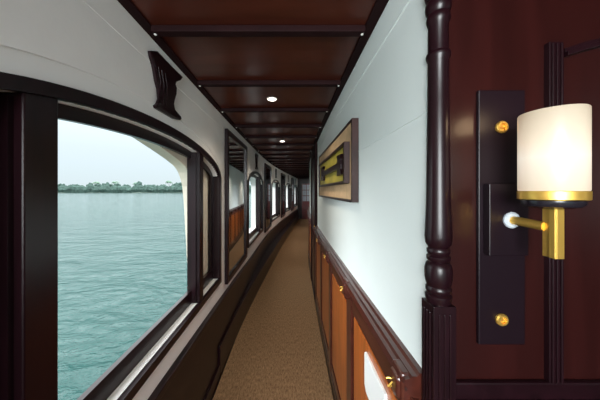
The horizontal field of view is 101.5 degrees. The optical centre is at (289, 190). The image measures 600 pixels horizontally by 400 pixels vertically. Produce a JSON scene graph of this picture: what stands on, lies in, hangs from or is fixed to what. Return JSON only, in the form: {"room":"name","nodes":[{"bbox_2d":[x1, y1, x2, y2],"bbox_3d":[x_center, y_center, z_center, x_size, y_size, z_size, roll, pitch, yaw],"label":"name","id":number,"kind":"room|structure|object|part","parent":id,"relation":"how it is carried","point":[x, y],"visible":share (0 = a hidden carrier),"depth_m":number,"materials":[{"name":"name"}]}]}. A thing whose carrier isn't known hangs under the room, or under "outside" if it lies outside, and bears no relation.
{"room":"ship interior","nodes":[
{"label":"ship interior","id":0,"kind":"room"},
{"bbox_2d":[0,0,297,399],"bbox_3d":[-0.326,0.425,5.466,0.519,2.210,16.143,0,0,4],"label":"wall","id":1,"kind":"structure","parent":0,"point":[71,32],"depth_m":0.98,"materials":[{"name":"white paint"}]},
{"bbox_2d":[0,43,219,167],"bbox_3d":[-0.608,-0.298,1.190,0.005,0.195,1.820,0,0,0],"label":"trim","id":2,"kind":"structure","parent":1,"relation":"attached to","point":[38,54],"depth_m":0.72,"materials":[{"name":"white paint"}]},
{"bbox_2d":[0,72,221,399],"bbox_3d":[-0.632,0.230,1.190,0.092,1.100,1.820,0,0,0],"label":"window","id":3,"kind":"structure","parent":1,"relation":"in","point":[30,113],"depth_m":0.60,"materials":[{"name":"brown wood"}]},
{"bbox_2d":[148,51,182,119],"bbox_3d":[-0.599,-0.502,1.206,0.021,0.265,0.319,0,0,0],"label":"bracket","id":4,"kind":"object","parent":1,"relation":"attached to","point":[165,77],"visible":1,"depth_m":1.16,"materials":[{"name":"brown wood"}]},
{"bbox_2d":[83,0,287,176],"bbox_3d":[-0.306,-0.564,5.414,0.425,0.004,16.033,0,0,4],"label":"trim","id":5,"kind":"structure","parent":1,"relation":"attached to","point":[83,0],"depth_m":0.92,"materials":[{"name":"white paint"}]},
{"bbox_2d":[117,0,297,178],"bbox_3d":[-0.284,-0.675,5.412,0.468,0.009,16.033,0,0,4],"label":"trim","id":6,"kind":"structure","parent":1,"relation":"attached to","point":[128,5],"depth_m":1.22,"materials":[{"name":"brown wood"}]},
{"bbox_2d":[204,365,219,399],"bbox_3d":[-0.279,1.475,5.412,0.440,0.110,16.030,0,0,4],"label":"baseboard","id":7,"kind":"structure","parent":1,"relation":"attached to","point":[211,390],"depth_m":1.83,"materials":[{"name":"brown wood"}]},
{"bbox_2d":[150,209,297,399],"bbox_3d":[-0.290,0.947,5.412,0.458,0.113,16.033,0,0,4],"label":"trim","id":8,"kind":"structure","parent":1,"relation":"attached to","point":[163,388],"depth_m":1.54,"materials":[{"name":"brown wood"}]},
{"bbox_2d":[225,128,246,283],"bbox_3d":[-0.578,0.142,2.725,0.028,1.441,0.950,0,0,1],"label":"wall mirror","id":9,"kind":"object","parent":1,"relation":"attached to","point":[235,149],"visible":1,"depth_m":2.58,"materials":[{"name":"brown wood"}]},
{"bbox_2d":[229,137,244,273],"bbox_3d":[-0.585,0.142,2.725,0.006,1.333,0.848,0,0,1],"label":"mirror glass","id":10,"kind":"object","parent":9,"relation":"attached to","point":[236,149],"depth_m":2.67,"materials":[{"name":"white"}]},
{"bbox_2d":[247,171,263,247],"bbox_3d":[-0.589,0.230,4.101,0.090,1.100,1.501,0,0,2],"label":"window","id":11,"kind":"structure","parent":1,"relation":"in","point":[259,188],"depth_m":4.44,"materials":[{"name":"brown wood"}]},
{"bbox_3d":[-0.615,0.230,4.102,0.022,1.024,1.425,0,0,2],"label":"sash frame","id":12,"kind":"part","parent":11,"relation":"part of","materials":[{"name":"brown wood"}]},
{"bbox_2d":[255,153,257,169],"bbox_3d":[-0.555,-0.492,4.105,0.021,0.265,0.271,0,0,1],"label":"bracket","id":13,"kind":"object","parent":1,"relation":"attached to","point":[256,155],"visible":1,"depth_m":4.03,"materials":[{"name":"brown wood"}]},
{"bbox_2d":[218,214,298,376],"bbox_3d":[-0.171,1.400,7.657,0.276,0.260,11.342,0,0,5],"label":"trim","id":14,"kind":"structure","parent":1,"relation":"attached to","point":[226,344],"depth_m":3.22,"materials":[{"name":"brown wood"}]},
{"bbox_2d":[264,163,271,232],"bbox_3d":[-0.489,0.142,5.514,0.028,1.441,0.932,0,0,3],"label":"wall mirror","id":15,"kind":"object","parent":1,"relation":"attached to","point":[267,169],"visible":1,"depth_m":5.43,"materials":[{"name":"brown wood"}]},
{"bbox_2d":[266,167,270,227],"bbox_3d":[-0.496,0.142,5.514,0.006,1.333,0.830,0,0,3],"label":"mirror glass","id":16,"kind":"object","parent":15,"relation":"attached to","point":[268,169],"depth_m":5.58,"materials":[{"name":"white mirror"}]},
{"bbox_2d":[272,180,279,221],"bbox_3d":[-0.422,0.230,6.902,0.092,1.100,1.507,0,0,6],"label":"window","id":17,"kind":"structure","parent":1,"relation":"in","point":[277,189],"depth_m":7.24,"materials":[{"name":"brown wood"}]},
{"bbox_2d":[281,173,285,217],"bbox_3d":[-0.227,0.142,8.298,0.028,1.441,0.906,0,0,7],"label":"wall mirror","id":18,"kind":"object","parent":1,"relation":"attached to","point":[283,176],"visible":1,"depth_m":8.38,"materials":[{"name":"brown wood"}]},
{"bbox_2d":[282,175,284,214],"bbox_3d":[-0.234,0.142,8.299,0.006,1.333,0.804,0,0,7],"label":"mirror glass","id":19,"kind":"object","parent":18,"relation":"attached to","point":[283,176],"depth_m":8.37,"materials":[{"name":"white mirror"}]},
{"bbox_2d":[262,154,309,155],"bbox_3d":[-0.075,-0.664,4.505,0.880,0.032,0.040,0,0,2],"label":"trim","id":20,"kind":"structure","parent":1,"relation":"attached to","point":[262,154],"depth_m":4.50,"materials":[{"name":"brown wood"}]},
{"bbox_2d":[266,157,308,158],"bbox_3d":[-0.057,-0.664,5.000,0.880,0.032,0.040,0,0,2],"label":"trim","id":21,"kind":"structure","parent":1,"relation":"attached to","point":[300,157],"depth_m":4.98,"materials":[{"name":"brown wood"}]},
{"bbox_2d":[286,183,290,211],"bbox_3d":[-0.096,0.230,9.703,0.089,1.100,1.512,0,0,7],"label":"window","id":22,"kind":"structure","parent":1,"relation":"in","point":[289,185],"depth_m":10.05,"materials":[{"name":"brown wood"}]},
{"bbox_2d":[269,160,307,161],"bbox_3d":[-0.032,-0.664,5.492,0.880,0.032,0.040,0,0,3],"label":"trim","id":23,"kind":"structure","parent":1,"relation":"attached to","point":[300,160],"depth_m":5.47,"materials":[{"name":"brown wood"}]},
{"bbox_2d":[272,163,307,164],"bbox_3d":[0.000,-0.664,5.984,0.880,0.032,0.040,0,0,4],"label":"trim","id":24,"kind":"structure","parent":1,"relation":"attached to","point":[272,163],"depth_m":5.97,"materials":[{"name":"brown wood"}]},
{"bbox_2d":[275,165,307,166],"bbox_3d":[0.042,-0.664,6.477,0.880,0.032,0.040,0,0,5],"label":"trim","id":25,"kind":"structure","parent":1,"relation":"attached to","point":[275,165],"depth_m":6.46,"materials":[{"name":"brown wood"}]},
{"bbox_2d":[291,178,293,210],"bbox_3d":[0.128,0.142,11.098,0.028,1.441,0.908,0,0,8],"label":"wall mirror","id":26,"kind":"object","parent":1,"relation":"attached to","point":[292,179],"visible":1,"depth_m":11.01,"materials":[{"name":"brown wood"}]},
{"bbox_2d":[292,179,293,208],"bbox_3d":[0.121,0.142,11.098,0.006,1.333,0.806,0,0,8],"label":"mirror glass","id":27,"kind":"object","parent":26,"relation":"attached to","point":[292,179],"depth_m":11.12,"materials":[{"name":"white mirror"}]},
{"bbox_2d":[278,167,308,167],"bbox_3d":[0.088,-0.664,6.973,0.880,0.032,0.040,0,0,6],"label":"trim","id":28,"kind":"structure","parent":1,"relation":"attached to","point":[278,167],"depth_m":6.95,"materials":[{"name":"brown wood"}]},
{"bbox_2d":[294,185,296,206],"bbox_3d":[0.264,0.230,12.428,0.088,1.100,1.362,0,0,8],"label":"window","id":29,"kind":"structure","parent":1,"relation":"in","point":[295,186],"depth_m":12.85,"materials":[{"name":"brown wood"}]},
{"bbox_2d":[133,137,208,275],"bbox_3d":[-0.710,0.425,0.051,0.082,2.210,5.302,0,0,0],"label":"hull","id":30,"kind":"object","parent":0,"point":[178,161],"visible":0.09,"depth_m":1.73,"materials":[{"name":"beige paint"}]},
{"bbox_2d":[131,0,375,168],"bbox_3d":[0.645,-0.710,5.463,2.910,0.060,16.127,0,0,0],"label":"ceiling","id":31,"kind":"structure","parent":0,"point":[206,58],"depth_m":1.22,"materials":[{"name":"brown wood"}]},
{"bbox_2d":[267,97,276,100],"bbox_3d":[-0.133,-0.677,1.808,0.080,0.006,0.080,0,0,0],"label":"recessed light","id":32,"kind":"object","parent":31,"relation":"in","point":[268,98],"visible":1,"depth_m":1.80,"materials":[{"name":"beige"}]},
{"bbox_2d":[249,177,287,232],"bbox_3d":[-0.328,0.425,8.119,0.353,2.210,10.875,0,0,5],"label":"wall","id":33,"kind":"structure","parent":0,"point":[252,180],"depth_m":4.82,"materials":[{"name":"white paint"}]},
{"bbox_2d":[212,257,333,399],"bbox_3d":[0.645,1.570,5.463,2.910,0.080,16.127,0,0,0],"label":"floor","id":34,"kind":"structure","parent":0,"point":[308,257],"depth_m":2.16,"materials":[{"name":"brown wood"}]},
{"bbox_2d":[213,219,332,399],"bbox_3d":[0.176,1.525,5.382,1.302,0.010,16.027,0,0,4],"label":"carpet runner","id":35,"kind":"object","parent":34,"relation":"on","point":[277,353],"visible":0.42,"depth_m":2.44,"materials":[{"name":"brown carpet"}]},
{"bbox_2d":[422,0,455,399],"bbox_3d":[0.366,0.425,0.605,0.062,2.209,0.062,0,0,0],"label":"turned post","id":36,"kind":"object","parent":34,"relation":"on","point":[438,313],"visible":1,"depth_m":0.58,"materials":[{"name":"brown wood"}]},
{"bbox_2d":[298,179,309,218],"bbox_3d":[0.901,0.425,13.375,1.060,2.210,0.080,0,0,8],"label":"wall","id":37,"kind":"structure","parent":0,"point":[300,181],"depth_m":13.38,"materials":[{"name":"red wood"}]},
{"bbox_2d":[301,183,309,218],"bbox_3d":[0.894,0.535,13.321,0.620,1.990,0.030,0,0,8],"label":"door","id":38,"kind":"structure","parent":37,"relation":"in","point":[305,187],"depth_m":13.33,"materials":[{"name":"brown wood"}]},
{"bbox_2d":[310,0,427,367],"bbox_3d":[0.756,0.425,7.005,0.382,2.210,12.790,0,0,5],"label":"wall","id":39,"kind":"structure","parent":0,"point":[379,237],"depth_m":0.84,"materials":[{"name":"white paint"}]},
{"bbox_2d":[151,25,365,36],"bbox_3d":[-0.130,-0.664,1.020,0.880,0.032,0.041,0,0,0],"label":"trim","id":40,"kind":"structure","parent":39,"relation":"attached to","point":[157,30],"depth_m":1.00,"materials":[{"name":"brown wood"}]},
{"bbox_2d":[197,80,340,86],"bbox_3d":[-0.129,-0.664,1.519,0.880,0.032,0.042,0,0,0],"label":"trim","id":41,"kind":"structure","parent":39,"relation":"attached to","point":[201,83],"depth_m":1.50,"materials":[{"name":"brown wood"}]},
{"bbox_2d":[221,108,327,112],"bbox_3d":[-0.127,-0.664,2.017,0.880,0.032,0.040,0,0,0],"label":"trim","id":42,"kind":"structure","parent":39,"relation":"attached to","point":[223,110],"depth_m":2.00,"materials":[{"name":"brown wood"}]},
{"bbox_2d":[235,124,320,127],"bbox_3d":[-0.122,-0.664,2.513,0.880,0.032,0.040,0,0,1],"label":"trim","id":43,"kind":"structure","parent":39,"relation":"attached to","point":[236,125],"depth_m":2.50,"materials":[{"name":"brown wood"}]},
{"bbox_2d":[245,135,316,137],"bbox_3d":[-0.113,-0.664,3.010,0.880,0.032,0.040,0,0,1],"label":"trim","id":44,"kind":"structure","parent":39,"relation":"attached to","point":[250,136],"depth_m":2.99,"materials":[{"name":"brown wood"}]},
{"bbox_2d":[252,143,313,145],"bbox_3d":[-0.101,-0.664,3.508,0.880,0.032,0.040,0,0,1],"label":"trim","id":45,"kind":"structure","parent":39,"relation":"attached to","point":[253,144],"depth_m":3.49,"materials":[{"name":"brown wood"}]},
{"bbox_2d":[258,149,311,151],"bbox_3d":[-0.089,-0.664,4.008,0.880,0.032,0.040,0,0,1],"label":"trim","id":46,"kind":"structure","parent":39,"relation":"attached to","point":[258,149],"depth_m":3.99,"materials":[{"name":"brown wood"}]},
{"bbox_2d":[307,205,310,268],"bbox_3d":[0.791,1.006,8.771,0.187,1.049,9.073,0,0,6],"label":"wainscot","id":47,"kind":"structure","parent":39,"relation":"attached to","point":[309,221],"depth_m":4.93,"materials":[{"name":"brown wood"}]},
{"bbox_3d":[0.391,0.993,4.649,0.009,0.695,0.505,0,0,2],"label":"panel","id":48,"kind":"part","parent":47,"relation":"part of","materials":[{"name":"orange wood"}]},
{"bbox_2d":[307,206,310,220],"bbox_3d":[0.796,0.515,8.770,0.178,0.089,9.076,0,0,6],"label":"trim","id":49,"kind":"structure","parent":39,"relation":"attached to","point":[308,211],"depth_m":5.23,"materials":[{"name":"brown wood"}]},
{"bbox_2d":[311,143,317,299],"bbox_3d":[0.367,0.440,3.795,0.040,2.180,0.917,0,0,1],"label":"door","id":50,"kind":"structure","parent":39,"relation":"in","point":[314,154],"depth_m":3.52,"materials":[{"name":"brown wood"}]},
{"bbox_3d":[0.364,0.475,3.796,0.007,1.710,0.478,0,0,1],"label":"panel","id":51,"kind":"part","parent":50,"relation":"part of","materials":[{"name":"red wood"}]},
{"bbox_2d":[315,298,336,399],"bbox_3d":[0.341,1.480,1.980,0.042,0.100,2.715,0,0,1],"label":"baseboard","id":52,"kind":"structure","parent":39,"relation":"attached to","point":[321,332],"depth_m":2.16,"materials":[{"name":"brown wood"}]},
{"bbox_2d":[318,118,358,202],"bbox_3d":[0.316,-0.157,1.968,0.068,0.433,1.445,0,0,0],"label":"framed display","id":53,"kind":"object","parent":39,"relation":"attached to","point":[338,167],"visible":1,"depth_m":1.41,"materials":[{"name":"brown wood"}]},
{"bbox_3d":[0.305,-0.153,1.905,0.030,0.226,1.190,0,0,0],"label":"frame","id":54,"kind":"part","parent":53,"relation":"part of","materials":[{"name":"brown wood"}]},
{"bbox_2d":[308,0,388,169],"bbox_3d":[0.677,-0.675,6.699,0.368,0.009,13.216,0,0,4],"label":"trim","id":55,"kind":"structure","parent":39,"relation":"attached to","point":[379,6],"depth_m":1.20,"materials":[{"name":"brown wood"}]},
{"bbox_2d":[313,227,418,399],"bbox_3d":[0.324,1.006,1.981,0.076,1.049,2.712,0,0,1],"label":"wainscot","id":56,"kind":"structure","parent":39,"relation":"attached to","point":[346,334],"depth_m":1.35,"materials":[{"name":"brown wood"}]},
{"bbox_3d":[0.346,0.993,2.966,0.009,0.695,0.493,0,0,1],"label":"panel","id":57,"kind":"part","parent":56,"relation":"part of","materials":[{"name":"orange wood"}]},
{"bbox_3d":[0.336,0.993,2.314,0.008,0.695,0.513,0,0,1],"label":"panel","id":58,"kind":"part","parent":56,"relation":"part of","materials":[{"name":"orange wood"}]},
{"bbox_3d":[0.331,0.993,1.656,0.008,0.695,0.507,0,0,0],"label":"panel","id":59,"kind":"part","parent":56,"relation":"part of","materials":[{"name":"orange wood"}]},
{"bbox_3d":[0.335,0.983,1.995,0.022,0.895,2.685,0,0,1],"label":"cross rail","id":60,"kind":"part","parent":56,"relation":"part of","materials":[{"name":"brown wood"}]},
{"bbox_3d":[0.330,0.993,1.002,0.008,0.695,0.503,0,0,0],"label":"panel","id":61,"kind":"part","parent":56,"relation":"part of","materials":[{"name":"orange wood"}]},
{"bbox_2d":[364,352,387,399],"bbox_3d":[0.321,0.759,0.929,0.011,0.158,0.225,0,0,0],"label":"wall plate","id":62,"kind":"object","parent":56,"relation":"attached to","point":[374,388],"visible":1,"depth_m":0.94,"materials":[{"name":"white paint"}]},
{"bbox_2d":[314,226,421,399],"bbox_3d":[0.329,0.515,1.985,0.066,0.089,2.706,0,0,1],"label":"trim","id":63,"kind":"structure","parent":39,"relation":"attached to","point":[392,347],"depth_m":0.86,"materials":[{"name":"brown wood"}]},
{"bbox_2d":[319,0,426,151],"bbox_3d":[0.356,-0.379,1.980,0.013,0.358,2.714,0,0,1],"label":"trim","id":64,"kind":"structure","parent":39,"relation":"attached to","point":[408,0],"depth_m":0.90,"materials":[{"name":"white paint"}]},
{"bbox_2d":[449,0,599,378],"bbox_3d":[1.230,0.425,0.640,1.740,2.210,0.040,0,0,0],"label":"wall partition","id":65,"kind":"structure","parent":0,"point":[494,44],"depth_m":0.62,"materials":[{"name":"red wood"}]},
{"bbox_2d":[476,90,524,343],"bbox_3d":[0.528,0.066,0.610,0.116,0.634,0.018,0,0,0],"label":"board","id":66,"kind":"object","parent":65,"relation":"attached to","point":[500,280],"visible":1,"depth_m":0.61,"materials":[{"name":"black dark mahogany wood"}]},
{"bbox_2d":[484,104,592,258],"bbox_3d":[0.533,-0.002,0.528,0.105,0.317,0.163,0,0,0],"label":"wall lamp","id":67,"kind":"object","parent":66,"relation":"attached to","point":[554,143],"visible":1,"depth_m":0.48,"materials":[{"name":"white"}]},
{"bbox_3d":[0.528,0.070,0.600,0.095,0.175,0.018,0,0,0],"label":"plate","id":68,"kind":"part","parent":67,"relation":"part of","materials":[{"name":"black wood"}]},
{"bbox_3d":[0.533,0.072,0.547,0.019,0.023,0.074,0,0,0],"label":"arm","id":69,"kind":"part","parent":67,"relation":"part of","materials":[{"name":"gold metal"}]},
{"bbox_3d":[0.533,-0.080,0.499,0.103,0.160,0.103,0,0,0],"label":"lamp shade","id":70,"kind":"part","parent":67,"relation":"part of","materials":[{"name":"white glass"}]},
{"bbox_2d":[456,379,599,399],"bbox_3d":[1.238,0.510,0.606,1.725,0.070,0.031,0,0,0],"label":"trim","id":71,"kind":"structure","parent":65,"relation":"attached to","point":[466,389],"depth_m":0.61,"materials":[{"name":"brown wood"}]},
{"bbox_2d":[544,42,563,383],"bbox_3d":[0.660,0.052,0.612,0.036,0.845,0.019,0,0,0],"label":"trim","id":72,"kind":"structure","parent":65,"relation":"attached to","point":[553,51],"depth_m":0.60,"materials":[{"name":"brown wood"}]},
{"bbox_2d":[564,38,599,57],"bbox_3d":[0.984,0.023,0.612,0.600,0.895,0.020,0,0,0],"label":"trim","id":73,"kind":"structure","parent":65,"relation":"attached to","point":[592,44],"depth_m":0.61,"materials":[{"name":"brown wood"}]},
{"label":"outside","id":74,"kind":"structure","parent":0,"visible":0},
{"bbox_3d":[-270.000,1.850,372.270,700.000,2.300,95.461,0,0,0],"label":"bank","id":75,"kind":"object","parent":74,"visible":0},
{"bbox_2d":[58,184,250,192],"bbox_3d":[-230.200,-3.449,329.093,579.600,12.698,7.814,0,0,0],"label":"scrub","id":76,"kind":"object","parent":75,"relation":"on","point":[91,188],"visible":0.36,"depth_m":327.49,"materials":[{"name":"green plant"}]},
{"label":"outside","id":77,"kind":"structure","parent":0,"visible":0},
{"bbox_2d":[58,193,250,399],"bbox_3d":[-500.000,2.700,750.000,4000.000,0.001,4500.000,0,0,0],"label":"sea water","id":78,"kind":"structure","parent":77,"point":[122,257],"depth_m":8.22,"materials":[{"name":"teal liquid"}]}
]}

